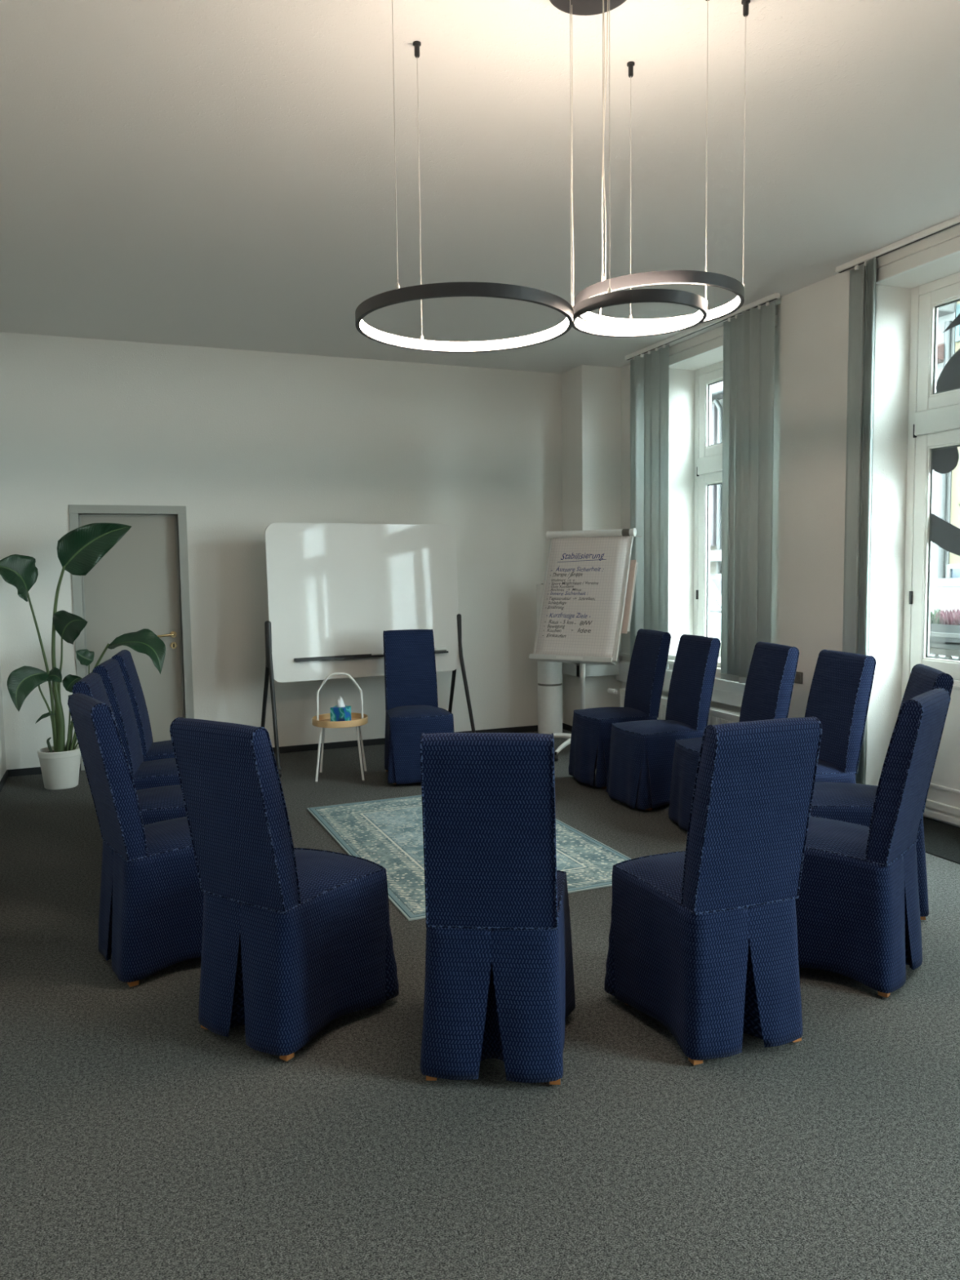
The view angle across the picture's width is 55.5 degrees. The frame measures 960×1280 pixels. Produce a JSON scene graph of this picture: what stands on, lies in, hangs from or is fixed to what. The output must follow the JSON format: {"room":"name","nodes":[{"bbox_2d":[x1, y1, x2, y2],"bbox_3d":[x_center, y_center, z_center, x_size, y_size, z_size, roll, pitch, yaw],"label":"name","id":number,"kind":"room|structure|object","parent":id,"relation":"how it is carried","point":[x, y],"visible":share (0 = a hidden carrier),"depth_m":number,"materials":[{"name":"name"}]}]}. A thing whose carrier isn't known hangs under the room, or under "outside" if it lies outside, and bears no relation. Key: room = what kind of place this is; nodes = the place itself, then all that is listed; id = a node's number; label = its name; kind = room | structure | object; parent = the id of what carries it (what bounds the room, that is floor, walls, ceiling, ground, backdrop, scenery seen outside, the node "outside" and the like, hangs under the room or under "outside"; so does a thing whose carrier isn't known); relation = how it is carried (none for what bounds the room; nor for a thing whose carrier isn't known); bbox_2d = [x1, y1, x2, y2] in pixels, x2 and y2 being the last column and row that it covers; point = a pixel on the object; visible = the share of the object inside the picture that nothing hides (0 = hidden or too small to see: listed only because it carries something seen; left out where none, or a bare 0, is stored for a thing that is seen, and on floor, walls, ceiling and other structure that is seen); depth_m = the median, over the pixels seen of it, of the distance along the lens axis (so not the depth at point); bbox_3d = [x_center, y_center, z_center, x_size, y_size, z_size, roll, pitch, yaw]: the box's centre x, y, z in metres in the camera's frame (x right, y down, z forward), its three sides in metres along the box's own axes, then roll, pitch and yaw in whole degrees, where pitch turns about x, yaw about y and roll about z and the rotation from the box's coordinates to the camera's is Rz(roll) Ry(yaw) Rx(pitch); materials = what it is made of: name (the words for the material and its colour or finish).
{"room":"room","nodes":[
{"label":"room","id":0,"kind":"room"},
{"bbox_2d":[0,661,6,781],"bbox_3d":[-1.472,-0.090,1.190,0.200,3.527,12.110,-3,5,-22],"label":"wall","id":1,"kind":"structure","parent":0,"point":[2,752],"depth_m":6.81,"materials":[{"name":"paint"}]},
{"bbox_2d":[0,769,8,791],"bbox_3d":[-1.389,1.430,1.438,0.012,0.055,11.898,-3,5,-22],"label":"baseboard","id":2,"kind":"structure","parent":1,"relation":"attached to","point":[5,776],"depth_m":6.71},
{"bbox_2d":[0,332,563,770],"bbox_3d":[-1.190,-0.632,7.912,5.743,3.527,0.200,-3,5,-22],"label":"wall","id":3,"kind":"structure","parent":0,"point":[248,442],"depth_m":7.54,"materials":[{"name":"paint"}]},
{"bbox_2d":[8,764,80,777],"bbox_3d":[-3.370,1.006,7.044,0.518,0.055,0.012,-3,5,-22],"label":"baseboard","id":4,"kind":"structure","parent":3,"relation":"attached to","point":[32,771],"depth_m":6.99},
{"bbox_2d":[68,504,194,770],"bbox_3d":[-2.764,-0.029,7.282,0.860,2.066,0.149,-3,5,-22],"label":"door","id":5,"kind":"structure","parent":3,"relation":"in","point":[135,586],"depth_m":7.31,"materials":[{"name":"grey paint"}]},
{"bbox_2d":[272,723,563,753],"bbox_3d":[-0.763,0.889,8.083,3.364,0.055,0.012,-3,5,-22],"label":"baseboard","id":6,"kind":"structure","parent":3,"relation":"attached to","point":[282,749],"depth_m":7.95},
{"bbox_2d":[0,0,959,373],"bbox_3d":[1.039,-2.070,2.158,5.743,0.200,12.310,-3,5,-22],"label":"ceiling","id":7,"kind":"structure","parent":0,"point":[220,174],"depth_m":3.97,"materials":[{"name":"paint"}]},
{"bbox_2d":[355,0,750,352],"bbox_3d":[0.229,-1.508,2.933,1.282,1.022,0.730,-3,5,-22],"label":"pendant lamp","id":8,"kind":"object","parent":7,"relation":"hanging from","point":[579,317],"visible":1,"depth_m":2.84,"materials":[{"name":"metal"}]},
{"bbox_2d":[625,293,780,683],"bbox_3d":[1.627,-1.048,6.998,0.108,2.623,1.910,-3,5,-22],"label":"vertical blind","id":9,"kind":"object","parent":7,"relation":"hanging from","point":[748,337],"visible":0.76,"depth_m":6.54,"materials":[{"name":"grey fabric"}]},
{"bbox_2d":[835,215,959,784],"bbox_3d":[2.718,-0.511,4.322,0.103,3.293,2.850,-3,5,-22],"label":"vertical blind","id":10,"kind":"object","parent":7,"relation":"hanging from","point":[854,374],"visible":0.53,"depth_m":5.40,"materials":[{"name":"grey fabric"}]},
{"bbox_2d":[0,728,959,1279],"bbox_3d":[0.982,1.450,2.399,5.523,0.200,12.310,-3,5,-22],"label":"floor","id":11,"kind":"structure","parent":0,"point":[139,1141],"depth_m":2.54,"materials":[{"name":"carpet"}]},
{"bbox_2d":[0,522,165,790],"bbox_3d":[-2.851,0.113,6.576,1.106,1.898,0.384,-3,5,-22],"label":"potted strelitzia","id":12,"kind":"object","parent":11,"relation":"on","point":[79,550],"visible":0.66,"depth_m":6.51,"materials":[{"name":"green plant"}]},
{"bbox_2d":[36,744,80,790],"bbox_3d":[-3.039,0.924,6.605,0.296,0.280,0.296,-3,5,-22],"label":"pot","id":13,"kind":"object","parent":12,"relation":"attached to","point":[60,765],"depth_m":6.51,"materials":[{"name":"white ceramic"}]},
{"bbox_2d":[71,671,186,898],"bbox_3d":[-1.494,0.693,4.236,0.651,1.080,0.520,-2,5,-15],"label":"slipcovered chair","id":14,"kind":"object","parent":11,"relation":"on","point":[157,804],"visible":0.12,"depth_m":4.08,"materials":[{"name":"blue fabric"}]},
{"bbox_2d":[67,692,204,988],"bbox_3d":[-1.244,0.737,3.647,0.654,1.080,0.524,-4,6,-36],"label":"slipcovered chair","id":15,"kind":"object","parent":11,"relation":"on","point":[151,912],"visible":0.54,"depth_m":3.43,"materials":[{"name":"blue fabric"}]},
{"bbox_2d":[92,657,180,790],"bbox_3d":[-1.684,0.643,4.889,0.660,1.080,0.532,-2,5,-13],"label":"slipcovered chair","id":16,"kind":"object","parent":11,"relation":"on","point":[161,772],"visible":0.2,"depth_m":4.72,"materials":[{"name":"blue fabric"}]},
{"bbox_2d":[111,649,174,761],"bbox_3d":[-1.828,0.599,5.462,0.652,1.080,0.515,-2,5,-15],"label":"slipcovered chair","id":17,"kind":"object","parent":11,"relation":"on","point":[152,750],"visible":0.18,"depth_m":5.28,"materials":[{"name":"blue fabric"}]},
{"bbox_2d":[169,716,399,1062],"bbox_3d":[-0.657,0.772,3.123,0.515,1.080,0.652,2,5,33],"label":"slipcovered chair","id":18,"kind":"object","parent":11,"relation":"on","point":[295,941],"visible":1,"depth_m":2.92,"materials":[{"name":"blue fabric"}]},
{"bbox_2d":[311,672,368,782],"bbox_3d":[-1.038,0.632,6.771,0.410,0.785,0.410,-1,5,-4],"label":"side table","id":19,"kind":"object","parent":11,"relation":"on","point":[322,721],"visible":0.96,"depth_m":6.73,"materials":[{"name":"brown wood"}]},
{"bbox_2d":[311,712,368,728],"bbox_3d":[-1.038,0.595,6.768,0.410,0.050,0.410,-1,5,-4],"label":"tray","id":20,"kind":"object","parent":19,"relation":"on","point":[357,719],"depth_m":6.64,"materials":[{"name":"brown wood"}]},
{"bbox_2d":[329,696,351,721],"bbox_3d":[-1.030,0.512,6.738,0.115,0.198,0.115,1,5,18],"label":"tissue box","id":21,"kind":"object","parent":19,"relation":"on","point":[340,712],"visible":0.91,"depth_m":6.70,"materials":[{"name":"blue cardboard"}]},
{"bbox_2d":[261,522,475,777],"bbox_3d":[-0.907,0.020,7.356,1.688,1.905,0.634,-3,5,-27],"label":"whiteboard","id":22,"kind":"object","parent":11,"relation":"on","point":[334,590],"visible":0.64,"depth_m":7.24,"materials":[{"name":"white metal"}]},
{"bbox_2d":[293,650,448,662],"bbox_3d":[-0.850,0.124,7.296,1.280,0.025,0.076,-3,2,-27],"label":"tray","id":23,"kind":"object","parent":22,"relation":"on","point":[354,655],"depth_m":7.21,"materials":[{"name":"black metal"}]},
{"bbox_2d":[371,653,383,655],"bbox_3d":[-0.810,0.113,7.316,0.125,0.017,0.017,-3,5,-30],"label":"marker pen","id":24,"kind":"object","parent":22,"relation":"on","point":[373,654],"visible":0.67,"depth_m":7.30,"materials":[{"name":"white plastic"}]},
{"bbox_2d":[434,646,446,651],"bbox_3d":[-0.332,0.077,7.554,0.100,0.038,0.046,-3,5,-30],"label":"eraser","id":25,"kind":"object","parent":22,"relation":"on","point":[437,648],"visible":0.77,"depth_m":7.53,"materials":[{"name":"grey plastic"}]},
{"bbox_2d":[382,629,453,785],"bbox_3d":[-0.470,0.480,6.731,0.524,1.080,0.654,-2,5,-14],"label":"slipcovered chair","id":26,"kind":"object","parent":11,"relation":"on","point":[412,709],"visible":0.77,"depth_m":6.84,"materials":[{"name":"blue fabric"}]},
{"bbox_2d":[306,795,631,920],"bbox_3d":[-0.103,1.134,5.213,1.335,0.009,2.060,-3,5,-23],"label":"patterned rug","id":27,"kind":"object","parent":11,"relation":"on","point":[388,833],"visible":0.54,"depth_m":5.04,"materials":[{"name":"teal fabric"}]},
{"bbox_2d":[420,732,575,1087],"bbox_3d":[0.058,0.779,2.913,0.532,1.080,0.660,0,5,5],"label":"slipcovered chair","id":28,"kind":"object","parent":11,"relation":"on","point":[499,983],"visible":1,"depth_m":2.69,"materials":[{"name":"blue fabric"}]},
{"bbox_2d":[537,583,562,733],"bbox_3d":[0.636,0.182,8.307,0.224,1.393,0.224,-3,5,-22],"label":"tower","id":29,"kind":"object","parent":11,"relation":"on","point":[549,674],"visible":0.44,"depth_m":8.24,"materials":[{"name":"white plastic"}]},
{"bbox_2d":[528,528,641,760],"bbox_3d":[0.827,0.013,7.533,0.941,1.848,0.900,2,5,33],"label":"flip chart","id":30,"kind":"object","parent":11,"relation":"on","point":[588,593],"visible":0.84,"depth_m":7.50,"materials":[{"name":"white paper"}]},
{"bbox_2d":[528,653,616,665],"bbox_3d":[0.748,0.157,7.415,0.750,0.042,0.098,2,-12,33],"label":"tray","id":31,"kind":"object","parent":30,"relation":"on","point":[564,658],"depth_m":7.37,"materials":[{"name":"metal"}]},
{"bbox_2d":[568,628,671,790],"bbox_3d":[0.987,0.478,6.526,0.651,1.080,0.520,-2,5,-18],"label":"slipcovered chair","id":32,"kind":"object","parent":11,"relation":"on","point":[591,731],"visible":0.75,"depth_m":6.40,"materials":[{"name":"blue fabric"}]},
{"bbox_2d":[605,634,720,811],"bbox_3d":[1.186,0.521,5.960,0.660,1.080,0.532,-2,5,-19],"label":"slipcovered chair","id":33,"kind":"object","parent":11,"relation":"on","point":[642,752],"visible":0.84,"depth_m":5.83,"materials":[{"name":"blue fabric"}]},
{"bbox_2d":[607,688,740,725],"bbox_3d":[1.585,0.720,7.291,0.169,0.460,1.986,-3,5,-22],"label":"panel radiator","id":34,"kind":"object","parent":11,"relation":"on","point":[717,716],"visible":0.16,"depth_m":6.85,"materials":[{"name":"metal"}]},
{"bbox_2d":[604,715,822,1066],"bbox_3d":[0.764,0.759,3.052,0.515,1.080,0.652,-2,5,-20],"label":"slipcovered chair","id":35,"kind":"object","parent":11,"relation":"on","point":[703,937],"visible":1,"depth_m":2.83,"materials":[{"name":"blue fabric"}]},
{"bbox_2d":[668,641,799,831],"bbox_3d":[1.465,0.569,5.317,0.652,1.080,0.515,-2,5,-12],"label":"slipcovered chair","id":36,"kind":"object","parent":11,"relation":"on","point":[770,682],"visible":0.38,"depth_m":5.27,"materials":[{"name":"blue fabric"}]},
{"bbox_2d":[804,649,875,783],"bbox_3d":[1.659,0.612,4.750,0.654,1.080,0.524,-2,5,-15],"label":"slipcovered chair","id":37,"kind":"object","parent":11,"relation":"on","point":[840,692],"visible":0.23,"depth_m":4.67,"materials":[{"name":"blue fabric"}]},
{"bbox_2d":[795,687,951,999],"bbox_3d":[1.399,0.716,3.494,0.660,1.080,0.532,3,6,40],"label":"slipcovered chair","id":38,"kind":"object","parent":11,"relation":"on","point":[858,906],"visible":0.64,"depth_m":3.29,"materials":[{"name":"blue fabric"}]},
{"bbox_2d":[809,663,953,921],"bbox_3d":[1.726,0.660,4.129,0.651,1.080,0.520,0,5,11],"label":"slipcovered chair","id":39,"kind":"object","parent":11,"relation":"on","point":[851,802],"visible":0.26,"depth_m":3.95,"materials":[{"name":"blue fabric"}]},
{"bbox_2d":[561,364,621,725],"bbox_3d":[1.041,-0.806,8.471,0.413,3.327,0.400,-3,5,-22],"label":"wall pier","id":40,"kind":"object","parent":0,"point":[591,395],"visible":0.54,"depth_m":8.24,"materials":[{"name":"paint"}]},
{"bbox_2d":[563,723,572,731],"bbox_3d":[0.870,0.834,8.512,0.012,0.055,0.400,-3,5,-22],"label":"baseboard","id":41,"kind":"object","parent":40,"relation":"attached to","point":[566,726],"visible":0.45,"depth_m":8.60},
{"bbox_2d":[621,252,959,786],"bbox_3d":[3.498,-0.321,3.278,0.495,3.527,11.910,-3,5,-22],"label":"wall","id":42,"kind":"structure","parent":0,"point":[811,330],"depth_m":5.84,"materials":[{"name":"paint"}]},
{"bbox_2d":[562,659,620,677],"bbox_3d":[0.998,0.243,8.487,0.430,0.145,0.485,-3,5,-22],"label":"trim","id":43,"kind":"structure","parent":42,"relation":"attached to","point":[569,668],"depth_m":8.30,"materials":[{"name":"paint"}]},
{"bbox_2d":[620,653,720,672],"bbox_3d":[1.860,0.183,7.438,0.340,0.070,2.220,-3,5,-22],"label":"window sill","id":44,"kind":"structure","parent":42,"relation":"attached to","point":[671,658],"depth_m":7.67,"materials":[{"name":"paint"}]},
{"bbox_2d":[615,660,745,706],"bbox_3d":[1.697,0.359,7.391,0.076,0.180,2.230,-3,5,-22],"label":"trim","id":45,"kind":"structure","parent":42,"relation":"attached to","point":[726,691],"depth_m":6.95,"materials":[{"name":"paint"}]},
{"bbox_2d":[693,360,723,657],"bbox_3d":[2.115,-1.014,7.175,0.102,2.440,1.350,-3,5,-22],"label":"window","id":46,"kind":"structure","parent":42,"relation":"in","point":[708,457],"depth_m":7.67,"materials":[{"name":"paint"}]},
{"bbox_2d":[669,305,777,366],"bbox_3d":[1.778,-2.288,6.955,0.044,0.145,1.430,-3,5,-22],"label":"trim","id":47,"kind":"structure","parent":42,"relation":"attached to","point":[713,340],"depth_m":7.11,"materials":[{"name":"paint"}]},
{"bbox_2d":[794,671,803,684],"bbox_3d":[2.127,0.252,6.092,0.016,0.080,0.080,-3,5,-22],"label":"light switch","id":48,"kind":"object","parent":42,"relation":"attached to","point":[798,679],"visible":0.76,"depth_m":6.08,"materials":[{"name":"grey plastic"}]},
{"bbox_2d":[865,284,876,783],"bbox_3d":[2.338,-0.509,5.492,0.024,3.177,0.028,-3,5,-22],"label":"trim","id":49,"kind":"structure","parent":42,"relation":"attached to","point":[876,285],"depth_m":5.46,"materials":[{"name":"paint"}]},
{"bbox_2d":[875,224,959,284],"bbox_3d":[2.775,-2.078,4.192,0.044,0.148,2.545,-3,5,-22],"label":"trim","id":50,"kind":"structure","parent":42,"relation":"attached to","point":[946,243],"depth_m":5.03,"materials":[{"name":"paint"}]},
{"bbox_2d":[901,271,959,827],"bbox_3d":[3.093,-0.434,4.443,0.115,3.177,2.485,-3,5,-22],"label":"door","id":51,"kind":"structure","parent":42,"relation":"in","point":[934,407],"depth_m":5.40,"materials":[{"name":"paint"}]},
{"bbox_2d":[923,816,959,864],"bbox_3d":[2.887,1.166,4.484,0.660,0.026,2.472,-3,5,-22],"label":"trim","id":52,"kind":"structure","parent":42,"relation":"attached to","point":[942,840],"depth_m":5.07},
{"bbox_2d":[937,0,959,7],"bbox_3d":[0.861,-1.918,2.223,5.048,0.147,0.500,-3,5,-22],"label":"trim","id":53,"kind":"structure","parent":42,"relation":"attached to","point":[955,2],"depth_m":2.70,"materials":[{"name":"paint"}]},
{"label":"outside","id":54,"kind":"structure","parent":0,"visible":0},
{"bbox_3d":[24.478,-0.607,25.997,55.280,0.230,90.000,-3,5,-22],"label":"ground","id":55,"kind":"structure","parent":54,"visible":0},
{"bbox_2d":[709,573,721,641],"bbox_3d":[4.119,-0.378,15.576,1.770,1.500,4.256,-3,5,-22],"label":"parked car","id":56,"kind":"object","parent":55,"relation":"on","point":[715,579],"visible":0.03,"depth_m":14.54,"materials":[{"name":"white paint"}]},
{"bbox_2d":[710,381,723,573],"bbox_3d":[6.629,-3.943,22.733,7.250,7.400,7.300,-3,5,-22],"label":"house","id":57,"kind":"structure","parent":55,"relation":"on","point":[717,389],"depth_m":19.25,"materials":[{"name":"beige paint"}]},
{"bbox_2d":[931,302,956,579],"bbox_3d":[9.011,-5.227,17.085,6.900,10.800,4.750,-3,5,-22],"label":"house","id":58,"kind":"structure","parent":55,"relation":"on","point":[946,342],"depth_m":14.05,"materials":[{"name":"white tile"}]},
{"bbox_2d":[928,586,959,658],"bbox_3d":[5.442,0.188,8.804,1.770,1.420,4.256,-3,5,-22],"label":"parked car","id":59,"kind":"object","parent":55,"relation":"on","point":[945,597],"visible":0.02,"depth_m":9.01,"materials":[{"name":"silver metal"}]},
{"bbox_2d":[928,643,959,658],"bbox_3d":[4.040,0.613,6.099,0.060,1.040,3.363,-3,5,-22],"label":"fence","id":60,"kind":"object","parent":55,"relation":"on","point":[948,651],"visible":0.04,"depth_m":7.07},
{"bbox_2d":[928,608,959,645],"bbox_3d":[3.544,-0.105,6.904,0.237,0.266,0.940,-3,5,-22],"label":"planter box","id":61,"kind":"object","parent":60,"relation":"on","point":[944,627],"visible":0.49,"depth_m":6.84,"materials":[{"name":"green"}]},
{"bbox_2d":[930,577,959,586],"bbox_3d":[6.722,-0.044,11.246,1.770,1.460,4.256,-3,5,-22],"label":"parked car","id":62,"kind":"object","parent":55,"relation":"on","point":[936,582],"visible":0.03,"depth_m":11.50,"materials":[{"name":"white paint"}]},
{"bbox_2d":[946,301,959,577],"bbox_3d":[12.240,-4.831,9.121,6.830,11.200,12.450,-3,5,-22],"label":"house","id":63,"kind":"structure","parent":55,"relation":"on","point":[953,569],"depth_m":13.94,"materials":[{"name":"grey tile"}]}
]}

